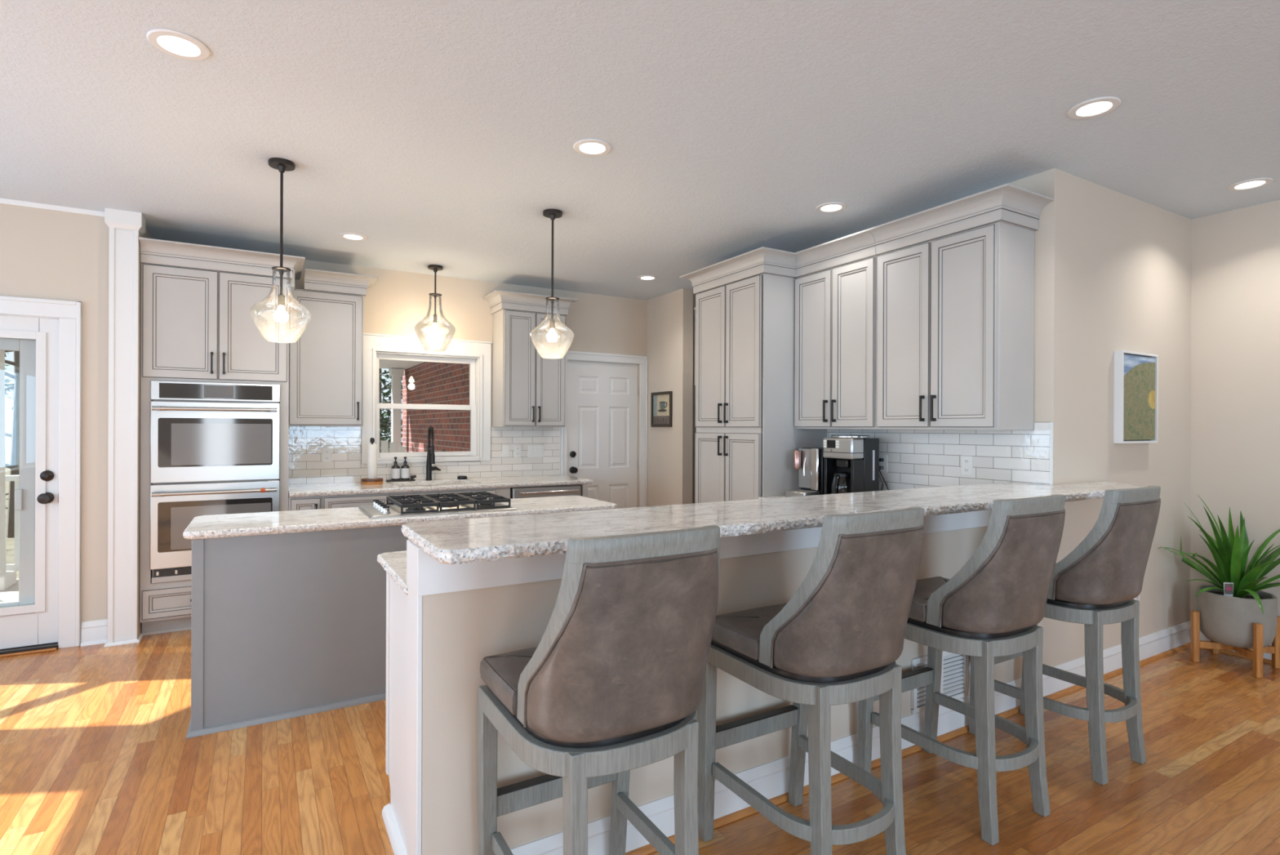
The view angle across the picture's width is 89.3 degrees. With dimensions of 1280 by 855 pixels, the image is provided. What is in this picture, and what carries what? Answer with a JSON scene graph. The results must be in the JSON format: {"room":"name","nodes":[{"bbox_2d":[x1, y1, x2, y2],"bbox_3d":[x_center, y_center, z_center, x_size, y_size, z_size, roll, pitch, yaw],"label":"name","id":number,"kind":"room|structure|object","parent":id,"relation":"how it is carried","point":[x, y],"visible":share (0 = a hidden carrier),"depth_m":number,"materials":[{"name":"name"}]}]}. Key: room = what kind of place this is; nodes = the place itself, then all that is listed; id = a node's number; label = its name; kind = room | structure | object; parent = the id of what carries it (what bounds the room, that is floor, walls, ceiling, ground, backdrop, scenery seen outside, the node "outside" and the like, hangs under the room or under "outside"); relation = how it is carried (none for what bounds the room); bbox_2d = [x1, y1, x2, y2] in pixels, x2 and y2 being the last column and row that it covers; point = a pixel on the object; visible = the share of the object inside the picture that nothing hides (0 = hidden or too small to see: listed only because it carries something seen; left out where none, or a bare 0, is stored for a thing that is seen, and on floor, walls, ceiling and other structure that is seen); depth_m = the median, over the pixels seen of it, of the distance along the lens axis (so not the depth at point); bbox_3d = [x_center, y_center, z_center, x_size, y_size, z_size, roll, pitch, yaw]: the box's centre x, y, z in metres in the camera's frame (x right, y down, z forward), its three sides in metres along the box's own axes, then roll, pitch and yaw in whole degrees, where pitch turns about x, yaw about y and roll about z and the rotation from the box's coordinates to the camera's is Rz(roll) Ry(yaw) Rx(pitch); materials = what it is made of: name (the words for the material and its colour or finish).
{"room":"kitchen","nodes":[
{"label":"kitchen","id":0,"kind":"room"},
{"bbox_2d":[0,203,109,625],"bbox_3d":[-4.003,-0.002,3.890,1.330,2.743,0.150,0,0,-30],"label":"wall","id":1,"kind":"structure","parent":0,"point":[45,254],"depth_m":4.09,"materials":[{"name":"beige paint"}]},
{"bbox_2d":[0,337,35,608],"bbox_3d":[-4.013,0.331,3.914,0.800,2.022,0.060,0,0,-30],"label":"window frame","id":2,"kind":"structure","parent":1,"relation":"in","point":[24,496],"depth_m":4.03,"materials":[{"name":"white paint"}]},
{"bbox_2d":[0,647,57,657],"bbox_3d":[-3.964,1.363,3.780,0.855,0.014,0.025,0,0,-30],"label":"trim","id":3,"kind":"structure","parent":1,"relation":"attached to","point":[53,648],"depth_m":3.92,"materials":[{"name":"brown wood"}]},
{"bbox_2d":[0,641,57,654],"bbox_3d":[-3.989,1.357,3.866,0.810,0.026,0.150,0,0,-30],"label":"trim","id":4,"kind":"structure","parent":1,"relation":"attached to","point":[51,645],"depth_m":3.95,"materials":[{"name":"brown metal"}]},
{"bbox_2d":[0,315,59,648],"bbox_3d":[-3.965,0.331,3.833,0.805,2.019,0.121,0,0,-30],"label":"door","id":5,"kind":"structure","parent":1,"relation":"in","point":[37,624],"depth_m":4.00,"materials":[{"name":"white paint"}]},
{"bbox_2d":[0,295,82,648],"bbox_3d":[-3.955,0.291,3.815,1.028,2.165,0.028,0,0,-30],"label":"door frame","id":6,"kind":"structure","parent":1,"relation":"in","point":[68,312],"depth_m":4.04,"materials":[{"name":"white paint"}]},
{"bbox_2d":[0,198,104,217],"bbox_3d":[-3.892,-1.359,3.854,1.138,0.028,0.020,0,0,-30],"label":"trim","id":7,"kind":"structure","parent":1,"relation":"attached to","point":[3,201],"depth_m":4.00,"materials":[{"name":"white paint"}]},
{"bbox_2d":[80,618,107,642],"bbox_3d":[-3.454,1.299,4.116,0.145,0.145,0.016,0,0,-30],"label":"baseboard","id":8,"kind":"structure","parent":1,"relation":"attached to","point":[92,630],"depth_m":4.11,"materials":[{"name":"white paint"}]},
{"bbox_2d":[103,207,145,647],"bbox_3d":[-3.303,0.002,4.155,0.185,2.745,0.155,0,0,-30],"label":"column","id":9,"kind":"structure","parent":1,"relation":"attached to","point":[125,226],"depth_m":4.11,"materials":[{"name":"white paint"}]},
{"bbox_2d":[137,225,153,637],"bbox_3d":[-3.506,0.000,4.505,0.148,2.743,0.885,0,0,-30],"label":"wall","id":10,"kind":"structure","parent":0,"point":[147,234],"depth_m":4.20,"materials":[{"name":"beige paint"}]},
{"bbox_2d":[294,259,646,506],"bbox_3d":[-1.793,0.006,5.927,4.260,2.743,0.150,0,0,-30],"label":"wall","id":11,"kind":"structure","parent":0,"point":[397,300],"depth_m":5.98,"materials":[{"name":"beige paint"}]},
{"bbox_2d":[288,268,377,426],"bbox_3d":[-2.474,-0.609,5.206,0.634,1.199,0.406,0,0,-30],"label":"upper cabinet","id":12,"kind":"object","parent":11,"relation":"attached to","point":[326,362],"visible":0.92,"depth_m":5.09,"materials":[{"name":"grey paint"}]},
{"bbox_2d":[288,426,559,484],"bbox_3d":[-1.825,0.228,5.817,2.375,0.470,0.008,0,0,-30],"label":"tile backsplash","id":13,"kind":"structure","parent":11,"relation":"attached to","point":[306,443],"depth_m":5.59,"materials":[{"name":"white tile"}]},
{"bbox_2d":[527,444,543,457],"bbox_3d":[-1.010,0.228,6.281,0.163,0.115,0.008,0,0,-30],"label":"light switch","id":14,"kind":"object","parent":13,"relation":"attached to","point":[533,451],"visible":1,"depth_m":6.28,"materials":[{"name":"white plastic"}]},
{"bbox_2d":[361,332,492,463],"bbox_3d":[-1.913,-0.244,5.838,1.130,1.113,0.182,0,0,-30],"label":"window","id":15,"kind":"structure","parent":11,"relation":"in","point":[459,351],"depth_m":5.82,"materials":[{"name":"white paint"}]},
{"bbox_2d":[482,289,578,426],"bbox_3d":[-1.020,-0.604,6.052,0.798,1.199,0.406,0,0,-30],"label":"upper cabinet","id":16,"kind":"object","parent":11,"relation":"attached to","point":[528,388],"visible":0.98,"depth_m":5.92,"materials":[{"name":"grey paint"}]},
{"bbox_2d":[567,360,638,508],"bbox_3d":[-0.372,0.355,6.676,0.828,2.040,0.115,0,0,-30],"label":"door","id":17,"kind":"structure","parent":11,"relation":"in","point":[602,397],"depth_m":6.70,"materials":[{"name":"white paint"}]},
{"bbox_2d":[560,350,647,506],"bbox_3d":[-0.356,0.312,6.661,0.998,2.149,0.028,0,0,-30],"label":"door frame","id":18,"kind":"structure","parent":11,"relation":"in","point":[570,355],"depth_m":6.87,"materials":[{"name":"white paint"}]},
{"bbox_2d":[0,0,1279,300],"bbox_3d":[0.578,-1.407,1.143,8.540,0.100,10.800,0,0,-30],"label":"ceiling","id":19,"kind":"structure","parent":0,"point":[443,133],"depth_m":2.84,"materials":[{"name":"white paint"}]},
{"bbox_2d":[146,28,210,60],"bbox_3d":[-1.642,-1.361,2.309,0.186,0.008,0.186,0,0,-30],"label":"recessed light","id":20,"kind":"object","parent":19,"relation":"in","point":[173,42],"visible":1,"depth_m":2.30,"materials":[{"name":"white paint"}]},
{"bbox_2d":[158,35,199,54],"bbox_3d":[-1.642,-1.362,2.309,0.119,0.002,0.119,0,0,-30],"label":"diffuser","id":21,"kind":"object","parent":20,"relation":"attached to","point":[172,45],"depth_m":2.31,"materials":[{"name":"white plastic"}]},
{"bbox_2d":[249,157,311,342],"bbox_3d":[-1.847,-0.904,3.338,0.276,0.923,0.276,0,0,-30],"label":"pendant light","id":22,"kind":"object","parent":19,"relation":"hanging from","point":[281,164],"visible":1,"depth_m":3.34,"materials":[{"name":"clear glass"}]},
{"bbox_2d":[277,270,284,306],"bbox_3d":[-1.847,-0.719,3.338,0.036,0.183,0.036,0,0,-30],"label":"socket","id":23,"kind":"object","parent":22,"relation":"attached to","point":[281,297],"depth_m":3.33,"materials":[{"name":"silver metal"}]},
{"bbox_2d":[338,232,367,240],"bbox_3d":[-2.050,-1.362,4.631,0.186,0.008,0.186,0,0,-30],"label":"recessed light","id":24,"kind":"object","parent":19,"relation":"in","point":[350,236],"visible":1,"depth_m":4.62,"materials":[{"name":"white paint"}]},
{"bbox_2d":[413,264,455,351],"bbox_3d":[-1.734,-1.007,5.491,0.337,0.717,0.337,0,0,-30],"label":"pendant light","id":25,"kind":"object","parent":19,"relation":"hanging from","point":[422,323],"visible":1,"depth_m":5.53,"materials":[{"name":"clear glass"}]},
{"bbox_2d":[529,208,573,358],"bbox_3d":[-0.553,-0.900,4.091,0.276,0.921,0.276,0,0,-30],"label":"pendant light","id":26,"kind":"object","parent":19,"relation":"hanging from","point":[551,213],"visible":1,"depth_m":4.12,"materials":[{"name":"clear glass"}]},
{"bbox_2d":[549,299,555,328],"bbox_3d":[-0.553,-0.717,4.091,0.036,0.183,0.036,0,0,-30],"label":"socket","id":27,"kind":"object","parent":26,"relation":"attached to","point":[552,322],"depth_m":4.08,"materials":[{"name":"silver metal"}]},
{"bbox_2d":[573,138,611,155],"bbox_3d":[-0.231,-1.356,3.143,0.186,0.008,0.186,0,0,-30],"label":"recessed light","id":28,"kind":"object","parent":19,"relation":"in","point":[589,147],"visible":1,"depth_m":3.14,"materials":[{"name":"white paint"}]},
{"bbox_2d":[580,142,604,152],"bbox_3d":[-0.231,-1.357,3.143,0.119,0.002,0.119,0,0,-30],"label":"diffuser","id":29,"kind":"object","parent":28,"relation":"attached to","point":[584,147],"depth_m":3.15,"materials":[{"name":"white plastic"}]},
{"bbox_2d":[815,201,847,213],"bbox_3d":[1.175,-1.351,3.983,0.186,0.008,0.186,0,0,-30],"label":"recessed light","id":30,"kind":"object","parent":19,"relation":"in","point":[833,206],"visible":1,"depth_m":3.97,"materials":[{"name":"white paint"}]},
{"bbox_2d":[1067,96,1121,119],"bbox_3d":[1.918,-1.348,2.738,0.186,0.008,0.186,0,0,-30],"label":"recessed light","id":31,"kind":"object","parent":19,"relation":"in","point":[1098,106],"visible":1,"depth_m":2.73,"materials":[{"name":"white paint"}]},
{"bbox_2d":[1076,101,1111,115],"bbox_3d":[1.918,-1.350,2.738,0.119,0.002,0.119,0,0,-30],"label":"diffuser","id":32,"kind":"object","parent":31,"relation":"attached to","point":[1093,108],"depth_m":2.74,"materials":[{"name":"white plastic"}]},
{"bbox_2d":[1226,177,1273,191],"bbox_3d":[3.371,-1.343,3.582,0.186,0.008,0.186,0,0,-30],"label":"recessed light","id":33,"kind":"object","parent":19,"relation":"in","point":[1254,183],"visible":1,"depth_m":3.58,"materials":[{"name":"white paint"}]},
{"bbox_2d":[1235,180,1264,188],"bbox_3d":[3.371,-1.345,3.582,0.119,0.002,0.119,0,0,-30],"label":"diffuser","id":34,"kind":"object","parent":33,"relation":"attached to","point":[1251,184],"depth_m":3.58,"materials":[{"name":"white plastic"}]},
{"bbox_2d":[0,629,1279,854],"bbox_3d":[0.568,1.436,1.143,8.540,0.100,10.800,0,0,-30],"label":"floor","id":35,"kind":"structure","parent":0,"point":[97,757],"depth_m":2.55,"materials":[{"name":"brown wood"}]},
{"bbox_2d":[138,236,305,635],"bbox_3d":[-2.978,0.082,4.689,0.942,2.586,0.756,0,0,-30],"label":"tall cabinet","id":36,"kind":"object","parent":35,"relation":"on","point":[197,324],"visible":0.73,"depth_m":4.35,"materials":[{"name":"grey paint"}]},
{"bbox_2d":[149,380,279,582],"bbox_3d":[-2.992,0.355,4.615,0.738,1.324,0.643,0,0,-30],"label":"double wall oven","id":37,"kind":"object","parent":36,"relation":"in","point":[215,446],"visible":0.87,"depth_m":4.35,"materials":[{"name":"silver metal"}]},
{"bbox_2d":[186,524,408,738],"bbox_3d":[-1.231,0.941,3.657,2.136,0.877,0.587,0,0,-30],"label":"kitchen island","id":38,"kind":"object","parent":35,"relation":"on","point":[293,624],"visible":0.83,"depth_m":3.08,"materials":[{"name":"grey paint"}]},
{"bbox_2d":[182,495,617,539],"bbox_3d":[-1.224,0.484,3.673,2.195,0.036,0.623,0,0,-30],"label":"island countertop","id":39,"kind":"structure","parent":38,"relation":"on","point":[215,526],"depth_m":3.34,"materials":[{"name":"stone"}]},
{"bbox_2d":[358,491,515,518],"bbox_3d":[-1.163,0.432,3.709,0.770,0.066,0.510,0,0,-30],"label":"gas cooktop","id":40,"kind":"object","parent":39,"relation":"in","point":[427,504],"visible":1,"depth_m":3.61,"materials":[{"name":"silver metal"}]},
{"bbox_2d":[288,495,321,511],"bbox_3d":[-2.571,0.937,4.945,0.212,0.876,0.713,0,0,-30],"label":"base cabinet","id":41,"kind":"object","parent":35,"relation":"on","point":[302,503],"visible":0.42,"depth_m":4.67,"materials":[{"name":"grey paint"}]},
{"bbox_2d":[321,493,390,508],"bbox_3d":[-2.274,0.938,5.118,0.472,0.876,0.713,0,0,-30],"label":"base cabinet","id":42,"kind":"object","parent":35,"relation":"on","point":[357,500],"visible":0.09,"depth_m":4.82,"materials":[{"name":"grey paint"}]},
{"bbox_2d":[382,572,408,854],"bbox_3d":[0.285,0.947,2.756,2.530,0.877,0.526,0,0,-30],"label":"base cabinet","id":43,"kind":"object","parent":35,"relation":"on","point":[394,814],"visible":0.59,"depth_m":2.19,"materials":[{"name":"grey paint"}]},
{"bbox_2d":[377,550,408,595],"bbox_3d":[0.286,0.489,2.798,2.589,0.036,0.601,0,0,-30],"label":"countertop","id":44,"kind":"structure","parent":43,"relation":"on","point":[394,563],"depth_m":2.21,"materials":[{"name":"stone"}]},
{"bbox_2d":[390,483,510,499],"bbox_3d":[-1.657,0.940,5.477,0.952,0.876,0.713,0,0,-30],"label":"base cabinet","id":45,"kind":"object","parent":35,"relation":"on","point":[503,491],"visible":0.04,"depth_m":5.26,"materials":[{"name":"grey paint"}]},
{"bbox_2d":[288,474,593,497],"bbox_3d":[-1.632,0.482,5.507,2.395,0.036,0.720,0,0,-30],"label":"countertop","id":46,"kind":"structure","parent":45,"relation":"on","point":[355,487],"depth_m":5.27,"materials":[{"name":"stone"}]},
{"bbox_2d":[360,437,382,484],"bbox_3d":[-2.196,0.273,5.317,0.168,0.378,0.168,0,0,-30],"label":"paper towel holder","id":47,"kind":"object","parent":46,"relation":"on","point":[366,481],"visible":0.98,"depth_m":5.26,"materials":[{"name":"brown wood"}]},
{"bbox_2d":[367,444,377,478],"bbox_3d":[-2.197,0.277,5.317,0.076,0.280,0.076,0,0,-30],"label":"paper towel roll","id":48,"kind":"object","parent":47,"relation":"on","point":[371,448],"visible":1,"depth_m":5.29,"materials":[{"name":"white paper"}]},
{"bbox_2d":[426,426,440,479],"bbox_3d":[-1.788,0.226,5.659,0.128,0.476,0.187,0,0,-30],"label":"kitchen faucet","id":49,"kind":"object","parent":46,"relation":"on","point":[430,452],"visible":1,"depth_m":5.68,"materials":[{"name":"black metal"}]},
{"bbox_2d":[510,484,581,498],"bbox_3d":[-0.937,0.944,5.843,0.630,0.874,0.683,0,0,-30],"label":"dishwasher","id":50,"kind":"object","parent":35,"relation":"on","point":[575,489],"visible":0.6,"depth_m":5.58,"materials":[{"name":"silver metal"}]},
{"bbox_2d":[478,524,719,854],"bbox_3d":[-0.108,0.809,1.675,0.476,1.150,0.590,0,0,-30],"label":"bar stool","id":51,"kind":"object","parent":35,"relation":"on","point":[612,686],"visible":1,"depth_m":1.45,"materials":[{"name":"brown leather"}]},
{"bbox_2d":[480,647,537,715],"bbox_3d":[-0.134,0.655,1.720,0.476,0.080,0.440,0,0,-30],"label":"seat cushion","id":52,"kind":"object","parent":51,"relation":"on","point":[501,673],"depth_m":1.65,"materials":[{"name":"brown leather"}]},
{"bbox_2d":[526,551,718,742],"bbox_3d":[-0.018,0.489,1.522,0.457,0.409,0.234,0,0,-30],"label":"cushion","id":53,"kind":"object","parent":51,"relation":"on","point":[623,650],"depth_m":1.42,"materials":[{"name":"brown leather"}]},
{"bbox_2d":[680,246,826,502],"bbox_3d":[0.863,0.095,4.895,0.701,2.584,0.987,0,0,-30],"label":"pantry cabinet","id":54,"kind":"object","parent":35,"relation":"on","point":[747,437],"visible":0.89,"depth_m":4.58,"materials":[{"name":"grey paint"}]},
{"bbox_2d":[697,506,924,854],"bbox_3d":[0.538,0.811,2.051,0.476,1.150,0.590,0,0,-30],"label":"bar stool","id":55,"kind":"object","parent":35,"relation":"on","point":[839,639],"visible":0.98,"depth_m":1.84,"materials":[{"name":"brown leather"}]},
{"bbox_2d":[711,602,787,660],"bbox_3d":[0.513,0.658,2.096,0.476,0.080,0.440,0,0,-30],"label":"seat cushion","id":56,"kind":"object","parent":55,"relation":"on","point":[740,633],"depth_m":2.02,"materials":[{"name":"brown leather"}]},
{"bbox_2d":[773,527,924,677],"bbox_3d":[0.628,0.492,1.898,0.457,0.409,0.234,0,0,-30],"label":"cushion","id":57,"kind":"object","parent":55,"relation":"on","point":[848,616],"depth_m":1.79,"materials":[{"name":"brown leather"}]},
{"bbox_2d":[857,493,1065,845],"bbox_3d":[1.207,0.813,2.439,0.476,1.150,0.590,0,0,-30],"label":"bar stool","id":58,"kind":"object","parent":35,"relation":"on","point":[993,606],"visible":0.96,"depth_m":2.21,"materials":[{"name":"brown leather"}]},
{"bbox_2d":[908,576,950,622],"bbox_3d":[1.181,0.660,2.485,0.476,0.080,0.440,0,0,-30],"label":"seat cushion","id":59,"kind":"object","parent":58,"relation":"on","point":[924,608],"depth_m":2.34,"materials":[{"name":"brown leather"}]},
{"bbox_2d":[941,511,1065,633],"bbox_3d":[1.297,0.494,2.287,0.457,0.409,0.234,0,0,-30],"label":"cushion","id":60,"kind":"object","parent":58,"relation":"on","point":[1003,588],"depth_m":2.18,"materials":[{"name":"brown leather"}]},
{"bbox_2d":[968,485,1160,785],"bbox_3d":[1.838,0.816,2.806,0.476,1.150,0.590,0,0,-30],"label":"bar stool","id":61,"kind":"object","parent":35,"relation":"on","point":[1096,584],"visible":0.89,"depth_m":2.57,"materials":[{"name":"brown leather"}]},
{"bbox_2d":[1054,500,1160,604],"bbox_3d":[1.928,0.496,2.654,0.457,0.409,0.234,0,0,-30],"label":"cushion","id":62,"kind":"object","parent":61,"relation":"on","point":[1108,566],"depth_m":2.54,"materials":[{"name":"brown leather"}]},
{"bbox_2d":[1190,610,1279,678],"bbox_3d":[3.507,1.247,3.818,0.326,0.300,0.326,0,0,-30],"label":"plant stand","id":63,"kind":"object","parent":35,"relation":"on","point":[1255,654],"visible":0.8,"depth_m":3.76,"materials":[{"name":"brown wood"}]},
{"bbox_2d":[1195,584,1277,648],"bbox_3d":[3.508,1.120,3.818,0.354,0.302,0.354,0,0,-30],"label":"planter pot","id":64,"kind":"object","parent":63,"relation":"on","point":[1228,620],"visible":0.89,"depth_m":3.70,"materials":[{"name":"white ceramic"}]},
{"bbox_2d":[1158,495,1279,614],"bbox_3d":[3.488,0.710,3.631,0.659,0.609,0.834,0,0,-30],"label":"potted plant","id":65,"kind":"object","parent":64,"relation":"in","point":[1230,553],"visible":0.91,"depth_m":3.79,"materials":[{"name":"green plant"}]},
{"bbox_3d":[1.452,0.951,3.952,0.610,0.877,1.422,0,0,-30],"label":"base cabinet","id":66,"kind":"object","parent":35,"relation":"on","visible":0},
{"bbox_2d":[758,495,786,498],"bbox_3d":[1.289,0.493,4.206,0.641,0.036,0.820,0,0,-30],"label":"countertop","id":67,"kind":"structure","parent":66,"relation":"on","point":[775,496],"depth_m":4.42,"materials":[{"name":"stone"}]},
{"bbox_2d":[785,447,824,497],"bbox_3d":[1.222,0.306,4.417,0.445,0.336,0.206,0,0,-30],"label":"espresso machine","id":68,"kind":"object","parent":67,"relation":"on","point":[810,461],"visible":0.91,"depth_m":4.33,"materials":[{"name":"silver plastic"}]},
{"bbox_2d":[785,488,819,497],"bbox_3d":[1.088,0.448,4.342,0.140,0.052,0.188,0,0,-30],"label":"drip tray","id":69,"kind":"object","parent":68,"relation":"on","point":[793,492],"depth_m":4.30,"materials":[{"name":"silver metal"}]},
{"bbox_2d":[822,435,879,494],"bbox_3d":[1.357,0.262,4.197,0.268,0.426,0.252,0,0,-30],"label":"coffee maker","id":70,"kind":"object","parent":67,"relation":"on","point":[859,456],"visible":0.82,"depth_m":4.12,"materials":[{"name":"black plastic"}]},
{"bbox_2d":[831,471,850,493],"bbox_3d":[1.301,0.364,4.166,0.151,0.164,0.147,0,0,2],"label":"glass carafe","id":71,"kind":"object","parent":70,"relation":"in","point":[840,473],"visible":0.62,"depth_m":4.12,"materials":[{"name":"black plastic"}]},
{"bbox_2d":[692,293,696,503],"bbox_3d":[1.195,0.017,6.161,0.940,2.743,1.350,0,0,-30],"label":"wall","id":72,"kind":"structure","parent":0,"point":[694,295],"depth_m":6.44,"materials":[{"name":"beige paint"}]},
{"bbox_2d":[421,173,1191,854],"bbox_3d":[1.512,0.018,3.089,4.960,2.743,0.150,0,0,-30],"label":"wall","id":73,"kind":"structure","parent":0,"point":[460,628],"depth_m":3.35,"materials":[{"name":"beige paint"}]},
{"bbox_2d":[407,586,422,854],"bbox_3d":[-0.638,0.919,1.833,0.014,0.924,0.137,0,0,-30],"label":"trim","id":74,"kind":"structure","parent":73,"relation":"attached to","point":[415,602],"depth_m":1.80,"materials":[{"name":"white paint"}]},
{"bbox_2d":[406,509,991,595],"bbox_3d":[0.724,0.397,2.612,3.160,0.130,0.157,0,0,-30],"label":"trim","id":75,"kind":"structure","parent":73,"relation":"attached to","point":[425,575],"depth_m":1.92,"materials":[{"name":"white paint"}]},
{"bbox_2d":[400,480,1144,564],"bbox_3d":[1.028,0.314,2.681,3.766,0.036,0.519,0,0,-30],"label":"countertop","id":76,"kind":"structure","parent":73,"relation":"on","point":[467,540],"depth_m":2.10,"materials":[{"name":"stone"}]},
{"bbox_2d":[911,650,968,714],"bbox_3d":[1.346,1.121,2.900,0.394,0.236,0.012,0,0,-30],"label":"air vent","id":77,"kind":"object","parent":73,"relation":"in","point":[952,685],"visible":0.52,"depth_m":2.93,"materials":[{"name":"white plastic"}]},
{"bbox_2d":[1113,350,1158,443],"bbox_3d":[2.893,-0.172,3.779,0.430,0.526,0.046,0,0,-30],"label":"landscape painting","id":78,"kind":"object","parent":73,"relation":"attached to","point":[1135,374],"visible":1,"depth_m":3.74,"materials":[{"name":"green paper"}]},
{"bbox_2d":[646,168,1068,666],"bbox_3d":[1.172,0.017,5.185,0.160,2.743,4.115,0,0,-30],"label":"wall","id":79,"kind":"structure","parent":0,"point":[1051,237],"depth_m":3.45,"materials":[{"name":"beige paint"}]},
{"bbox_2d":[650,391,672,426],"bbox_3d":[0.219,-0.185,6.646,0.020,0.359,0.385,0,0,-30],"label":"framed picture","id":80,"kind":"object","parent":79,"relation":"attached to","point":[661,402],"visible":1,"depth_m":6.64,"materials":[{"name":"brown wood"}]},
{"bbox_2d":[653,394,669,416],"bbox_3d":[0.224,-0.185,6.649,0.007,0.300,0.325,0,0,-30],"label":"art print","id":81,"kind":"object","parent":80,"relation":"attached to","point":[660,402],"depth_m":6.65,"materials":[{"name":"beige paper"}]},
{"bbox_2d":[794,229,877,429],"bbox_3d":[1.367,-0.592,4.315,0.414,1.206,0.703,0,0,-30],"label":"upper cabinet","id":82,"kind":"object","parent":79,"relation":"attached to","point":[836,282],"visible":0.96,"depth_m":4.20,"materials":[{"name":"grey paint"}]},
{"bbox_2d":[826,422,1049,490],"bbox_3d":[1.755,0.224,4.055,0.007,0.504,1.550,0,0,-30],"label":"tile backsplash","id":83,"kind":"structure","parent":79,"relation":"attached to","point":[917,458],"depth_m":3.82,"materials":[{"name":"white tile"}]},
{"bbox_2d":[960,455,972,475],"bbox_3d":[1.905,0.223,3.781,0.007,0.115,0.070,0,0,-30],"label":"wall outlet","id":84,"kind":"object","parent":83,"relation":"attached to","point":[966,460],"visible":1,"depth_m":3.78,"materials":[{"name":"white plastic"}]},
{"bbox_2d":[866,182,1053,430],"bbox_3d":[1.759,-0.591,3.640,0.414,1.206,0.853,0,0,-30],"label":"upper cabinet","id":85,"kind":"object","parent":79,"relation":"attached to","point":[955,321],"visible":1,"depth_m":3.47,"materials":[{"name":"grey paint"}]},
{"bbox_2d":[1049,422,1053,484],"bbox_3d":[2.146,0.136,3.379,0.010,0.326,0.012,0,0,-30],"label":"trim","id":86,"kind":"structure","parent":79,"relation":"attached to","point":[1051,423],"depth_m":3.38,"materials":[{"name":"white paint"}]},
{"bbox_2d":[1190,200,1279,621],"bbox_3d":[5.246,0.031,1.452,0.150,2.743,6.435,0,0,-30],"label":"wall","id":87,"kind":"structure","parent":0,"point":[1235,421],"depth_m":4.00,"materials":[{"name":"beige paint"}]},
{"bbox_2d":[510,620,1271,854],"bbox_3d":[3.056,1.322,0.296,4.790,0.145,6.235,0,0,-30],"label":"baseboard","id":88,"kind":"structure","parent":87,"relation":"attached to","point":[771,780],"depth_m":2.43,"materials":[{"name":"white paint"}]},
{"bbox_2d":[625,642,1271,854],"bbox_3d":[3.053,1.385,0.285,4.774,0.019,6.219,0,0,-30],"label":"trim","id":89,"kind":"structure","parent":87,"relation":"attached to","point":[646,849],"depth_m":2.78,"materials":[{"name":"white wood"}]},
{"label":"outside","id":90,"kind":"structure","parent":0,"visible":0},
{"bbox_2d":[4,450,389,578],"bbox_3d":[-16.461,2.000,28.293,60.000,0.650,54.540,0,0,-30],"label":"ground","id":91,"kind":"structure","parent":90,"point":[10,542],"depth_m":9.78,"materials":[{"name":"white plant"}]},
{"bbox_2d":[4,351,19,537],"bbox_3d":[-9.815,-1.453,10.248,3.258,6.329,3.431,0,0,-30],"label":"tree","id":92,"kind":"object","parent":91,"relation":"on","point":[14,467],"visible":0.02,"depth_m":10.03,"materials":[{"name":"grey plant"}]},
{"bbox_2d":[378,368,402,452],"bbox_3d":[-5.625,-1.556,12.696,3.452,6.565,3.693,0,0,41],"label":"tree","id":93,"kind":"object","parent":91,"relation":"on","point":[385,421],"visible":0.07,"depth_m":13.04,"materials":[{"name":"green plant"}]},
{"bbox_2d":[402,361,470,452],"bbox_3d":[-2.591,-0.025,8.881,0.250,3.600,5.740,0,0,-30],"label":"brick wall","id":94,"kind":"structure","parent":91,"relation":"on","point":[425,382],"depth_m":9.05,"materials":[{"name":"red brick"}]},
{"bbox_2d":[378,359,423,369],"bbox_3d":[-3.522,-1.079,8.251,3.000,0.180,5.590,0,0,-30],"label":"porch ceiling","id":95,"kind":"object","parent":94,"relation":"attached to","point":[388,364],"visible":0.02,"depth_m":10.08,"materials":[{"name":"white"}]},
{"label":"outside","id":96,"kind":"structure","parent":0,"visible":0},
{"bbox_3d":[-3.534,1.481,8.365,1.890,0.180,5.790,0,0,-30],"label":"floor","id":97,"kind":"structure","parent":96,"visible":0},
{"bbox_2d":[380,440,405,452],"bbox_3d":[-3.105,0.713,7.900,0.840,1.120,0.764,0,0,-20],"label":"chair","id":98,"kind":"object","parent":97,"relation":"on","point":[384,444],"visible":0.12,"depth_m":7.58,"materials":[{"name":"white"}]},
{"bbox_2d":[389,368,404,452],"bbox_3d":[-4.088,0.202,10.868,0.200,2.375,0.200,0,0,-30],"label":"porch post","id":99,"kind":"object","parent":97,"relation":"on","point":[396,374],"visible":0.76,"depth_m":10.81,"materials":[{"name":"white wood"}]},
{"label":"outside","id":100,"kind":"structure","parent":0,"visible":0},
{"bbox_2d":[0,577,18,602],"bbox_3d":[-4.601,1.478,5.118,3.200,0.180,2.530,0,0,-30],"label":"floor","id":101,"kind":"structure","parent":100,"point":[11,593],"depth_m":5.39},
{"bbox_2d":[0,350,16,590],"bbox_3d":[-5.595,0.275,5.562,0.300,2.219,0.300,0,0,-30],"label":"porch column","id":102,"kind":"structure","parent":101,"relation":"on","point":[7,578],"depth_m":5.59,"materials":[{"name":"white"}]},
{"bbox_2d":[5,475,19,571],"bbox_3d":[-5.210,0.870,6.169,3.200,0.870,0.090,0,0,-30],"label":"porch railing","id":103,"kind":"object","parent":101,"relation":"on","point":[8,477],"visible":0.06,"depth_m":5.88,"materials":[{"name":"white wood"}]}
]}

